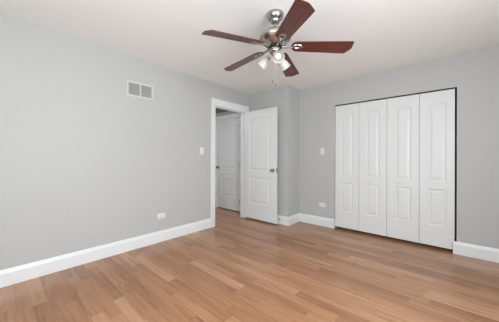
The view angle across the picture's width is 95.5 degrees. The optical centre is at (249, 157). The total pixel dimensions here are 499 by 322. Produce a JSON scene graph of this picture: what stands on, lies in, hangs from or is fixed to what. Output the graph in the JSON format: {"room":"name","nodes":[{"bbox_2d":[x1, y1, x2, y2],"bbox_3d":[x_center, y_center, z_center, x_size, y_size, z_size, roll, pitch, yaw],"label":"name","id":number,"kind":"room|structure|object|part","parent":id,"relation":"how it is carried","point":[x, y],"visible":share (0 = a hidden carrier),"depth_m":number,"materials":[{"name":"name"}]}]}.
{"room":"empty bedroom","nodes":[
{"label":"empty bedroom","id":0,"kind":"room"},
{"bbox_2d":[0,15,248,269],"bbox_3d":[-1.553,-0.058,2.887,0.120,2.440,4.504,0,0,42],"label":"wall","id":1,"kind":"structure","parent":0,"point":[85,163],"depth_m":2.53,"materials":[{"name":"grey paint"}]},
{"bbox_2d":[0,218,210,287],"bbox_3d":[-1.784,1.085,2.526,0.016,0.152,3.425,0,0,42],"label":"baseboard","id":2,"kind":"structure","parent":1,"relation":"attached to","point":[21,273],"depth_m":2.52,"materials":[{"name":"white paint"}]},
{"bbox_2d":[126,80,152,99],"bbox_3d":[-1.415,-0.876,2.943,0.009,0.194,0.335,0,0,42],"label":"air vent","id":3,"kind":"object","parent":1,"relation":"in","point":[135,89],"visible":1,"depth_m":2.94,"materials":[{"name":"white metal"}]},
{"bbox_2d":[157,213,164,218],"bbox_3d":[-1.227,0.808,3.160,0.009,0.072,0.116,0,0,42],"label":"power outlet","id":4,"kind":"object","parent":1,"relation":"attached to","point":[162,215],"visible":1,"depth_m":3.16,"materials":[{"name":"white plastic"}]},
{"bbox_2d":[200,147,203,154],"bbox_3d":[-0.773,-0.114,3.671,0.008,0.116,0.072,0,0,42],"label":"light switch","id":5,"kind":"object","parent":1,"relation":"attached to","point":[201,148],"visible":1,"depth_m":3.68,"materials":[{"name":"white plastic"}]},
{"bbox_2d":[211,98,248,226],"bbox_3d":[-0.376,0.078,4.202,0.140,2.180,0.942,0,0,42],"label":"door frame","id":6,"kind":"structure","parent":1,"relation":"attached to","point":[214,102],"depth_m":3.94,"materials":[{"name":"white paint"}]},
{"bbox_2d":[244,107,277,223],"bbox_3d":[0.192,0.126,4.189,0.781,2.032,0.170,0,0,42],"label":"door","id":7,"kind":"structure","parent":1,"relation":"in","point":[260,126],"depth_m":4.15,"materials":[{"name":"white paint"}]},
{"bbox_3d":[0.188,0.609,4.191,0.474,0.485,0.035,0,0,42],"label":"raised panel","id":8,"kind":"part","parent":7,"relation":"part of","materials":[{"name":"white paint"}]},
{"bbox_3d":[0.191,-0.258,4.192,0.474,0.990,0.035,0,0,42],"label":"raised panel","id":9,"kind":"part","parent":7,"relation":"part of","materials":[{"name":"white paint"}]},
{"bbox_2d":[216,108,227,112],"bbox_3d":[-1.648,-1.098,4.602,2.300,0.080,2.540,0,0,42],"label":"ceiling","id":10,"kind":"structure","parent":0,"point":[218,110],"depth_m":5.03,"materials":[{"name":"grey paint"}]},
{"bbox_2d":[216,111,236,116],"bbox_3d":[-0.851,0.057,5.507,2.300,2.222,0.120,0,0,42],"label":"wall","id":11,"kind":"structure","parent":0,"point":[227,112],"depth_m":5.18,"materials":[{"name":"grey paint"}]},
{"bbox_2d":[216,117,239,211],"bbox_3d":[-0.485,0.132,5.097,0.760,2.037,0.102,0,0,42],"label":"door","id":12,"kind":"structure","parent":11,"relation":"in","point":[228,139],"depth_m":5.11,"materials":[{"name":"white paint"}]},
{"bbox_3d":[-0.465,-0.249,5.126,0.474,0.990,0.035,0,0,42],"label":"raised panel","id":13,"kind":"part","parent":12,"relation":"part of","materials":[{"name":"white paint"}]},
{"bbox_3d":[-0.468,0.618,5.125,0.474,0.485,0.035,0,0,42],"label":"raised panel","id":14,"kind":"part","parent":12,"relation":"part of","materials":[{"name":"white paint"}]},
{"bbox_2d":[215,113,240,206],"bbox_3d":[-0.462,0.097,5.123,0.904,2.144,0.100,0,0,42],"label":"door frame","id":15,"kind":"structure","parent":11,"relation":"attached to","point":[234,115],"depth_m":5.32,"materials":[{"name":"white paint"}]},
{"bbox_2d":[0,207,498,321],"bbox_3d":[-0.370,1.216,2.627,6.840,0.100,5.692,0,0,42],"label":"floor","id":16,"kind":"structure","parent":0,"point":[237,269],"depth_m":2.12,"materials":[{"name":"brown wood"}]},
{"bbox_2d":[0,0,498,93],"bbox_3d":[0.522,-1.322,1.849,4.480,0.100,5.692,0,0,42],"label":"ceiling","id":17,"kind":"structure","parent":0,"point":[386,35],"depth_m":2.26,"materials":[{"name":"white paint"}]},
{"bbox_2d":[202,0,353,86],"bbox_3d":[0.206,-0.948,2.041,1.217,0.650,1.251,0,0,42],"label":"ceiling fan","id":18,"kind":"object","parent":17,"relation":"hanging from","point":[274,38],"visible":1,"depth_m":1.92,"materials":[{"name":"brown wood"}]},
{"bbox_3d":[-0.117,-0.962,1.815,0.510,0.006,0.150,-5,15,-29],"label":"fan blade","id":19,"kind":"part","parent":18,"relation":"part of","materials":[{"name":"brown wood"}]},
{"bbox_3d":[-0.062,-0.961,2.274,0.510,0.006,0.150,-6,8,43],"label":"fan blade","id":20,"kind":"part","parent":18,"relation":"part of","materials":[{"name":"brown wood"}]},
{"bbox_3d":[0.119,-0.849,2.047,0.111,0.110,0.097,0,0,42],"label":"lamp shade","id":21,"kind":"part","parent":18,"relation":"part of","materials":[{"name":"white glass"}]},
{"bbox_3d":[0.238,-0.857,1.901,0.061,0.064,0.060,0,0,42],"label":"light bulb","id":22,"kind":"part","parent":18,"relation":"part of","materials":[{"name":"white glass"}]},
{"bbox_3d":[0.238,-0.848,1.888,0.106,0.110,0.104,0,0,42],"label":"lamp shade","id":23,"kind":"part","parent":18,"relation":"part of","materials":[{"name":"white glass"}]},
{"bbox_3d":[0.320,-0.848,2.070,0.097,0.110,0.111,0,0,42],"label":"lamp shade","id":24,"kind":"part","parent":18,"relation":"part of","materials":[{"name":"white glass"}]},
{"bbox_3d":[0.392,-0.959,2.364,0.150,0.006,0.510,-13,-10,23],"label":"fan blade","id":25,"kind":"part","parent":18,"relation":"part of","materials":[{"name":"brown wood"}]},
{"bbox_3d":[0.303,-0.960,1.620,0.150,0.006,0.510,13,2,-12],"label":"fan blade","id":26,"kind":"part","parent":18,"relation":"part of","materials":[{"name":"brown wood"}]},
{"bbox_3d":[0.618,-0.959,1.960,0.510,0.006,0.150,5,-12,7],"label":"fan blade","id":27,"kind":"part","parent":18,"relation":"part of","materials":[{"name":"brown wood"}]},
{"bbox_2d":[249,46,498,248],"bbox_3d":[1.762,-0.046,3.299,4.540,2.440,0.508,0,0,42],"label":"wall","id":28,"kind":"structure","parent":0,"point":[306,117],"depth_m":3.13,"materials":[{"name":"grey paint"}]},
{"bbox_2d":[277,213,334,228],"bbox_3d":[0.701,1.096,4.143,1.555,0.152,0.404,0,0,42],"label":"baseboard","id":29,"kind":"structure","parent":28,"relation":"attached to","point":[316,220],"depth_m":3.98,"materials":[{"name":"white paint"}]},
{"bbox_2d":[335,87,456,105],"bbox_3d":[2.007,-0.870,3.306,1.503,0.013,0.035,0,0,42],"label":"door track","id":30,"kind":"object","parent":28,"relation":"attached to","point":[453,87],"visible":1,"depth_m":3.18,"materials":[{"name":"grey metal"}]},
{"bbox_2d":[335,99,386,235],"bbox_3d":[1.713,0.139,3.541,0.746,1.996,0.065,0,0,42],"label":"door","id":31,"kind":"structure","parent":30,"relation":"hanging from","point":[360,128],"depth_m":3.52,"materials":[{"name":"white paint"}]},
{"bbox_3d":[1.585,-0.216,3.676,0.185,1.025,0.034,0,0,42],"label":"raised panel","id":32,"kind":"part","parent":31,"relation":"part of","materials":[{"name":"white paint"}]},
{"bbox_3d":[1.582,0.636,3.675,0.185,0.470,0.034,0,0,42],"label":"raised panel","id":33,"kind":"part","parent":31,"relation":"part of","materials":[{"name":"white paint"}]},
{"bbox_3d":[1.863,0.637,3.427,0.185,0.470,0.034,0,0,42],"label":"raised panel","id":34,"kind":"part","parent":31,"relation":"part of","materials":[{"name":"white paint"}]},
{"bbox_3d":[1.866,-0.216,3.428,0.185,1.025,0.034,0,0,42],"label":"raised panel","id":35,"kind":"part","parent":31,"relation":"part of","materials":[{"name":"white paint"}]},
{"bbox_2d":[387,89,454,249],"bbox_3d":[2.268,0.140,3.050,0.730,1.996,0.065,0,0,42],"label":"door","id":36,"kind":"structure","parent":30,"relation":"hanging from","point":[420,205],"depth_m":3.02,"materials":[{"name":"white paint"}]},
{"bbox_3d":[2.151,-0.215,3.176,0.185,1.025,0.034,0,0,42],"label":"raised panel","id":37,"kind":"part","parent":36,"relation":"part of","materials":[{"name":"white paint"}]},
{"bbox_3d":[2.148,0.638,3.175,0.185,0.470,0.034,0,0,42],"label":"raised panel","id":38,"kind":"part","parent":36,"relation":"part of","materials":[{"name":"white paint"}]},
{"bbox_3d":[2.423,0.638,2.932,0.185,0.470,0.034,0,0,42],"label":"raised panel","id":39,"kind":"part","parent":36,"relation":"part of","materials":[{"name":"white paint"}]},
{"bbox_3d":[2.426,-0.214,2.933,0.185,1.025,0.034,0,0,42],"label":"raised panel","id":40,"kind":"part","parent":36,"relation":"part of","materials":[{"name":"white paint"}]},
{"bbox_2d":[453,241,498,262],"bbox_3d":[2.982,1.102,2.383,1.256,0.152,0.016,0,0,42],"label":"baseboard","id":41,"kind":"structure","parent":28,"relation":"attached to","point":[465,249],"depth_m":2.66,"materials":[{"name":"white paint"}]},
{"bbox_2d":[419,89,456,238],"bbox_3d":[2.272,-0.043,3.608,2.103,2.440,0.630,0,0,42],"label":"door frame","id":42,"kind":"structure","parent":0,"point":[455,89],"depth_m":3.31,"materials":[{"name":"black paint"}]}
]}

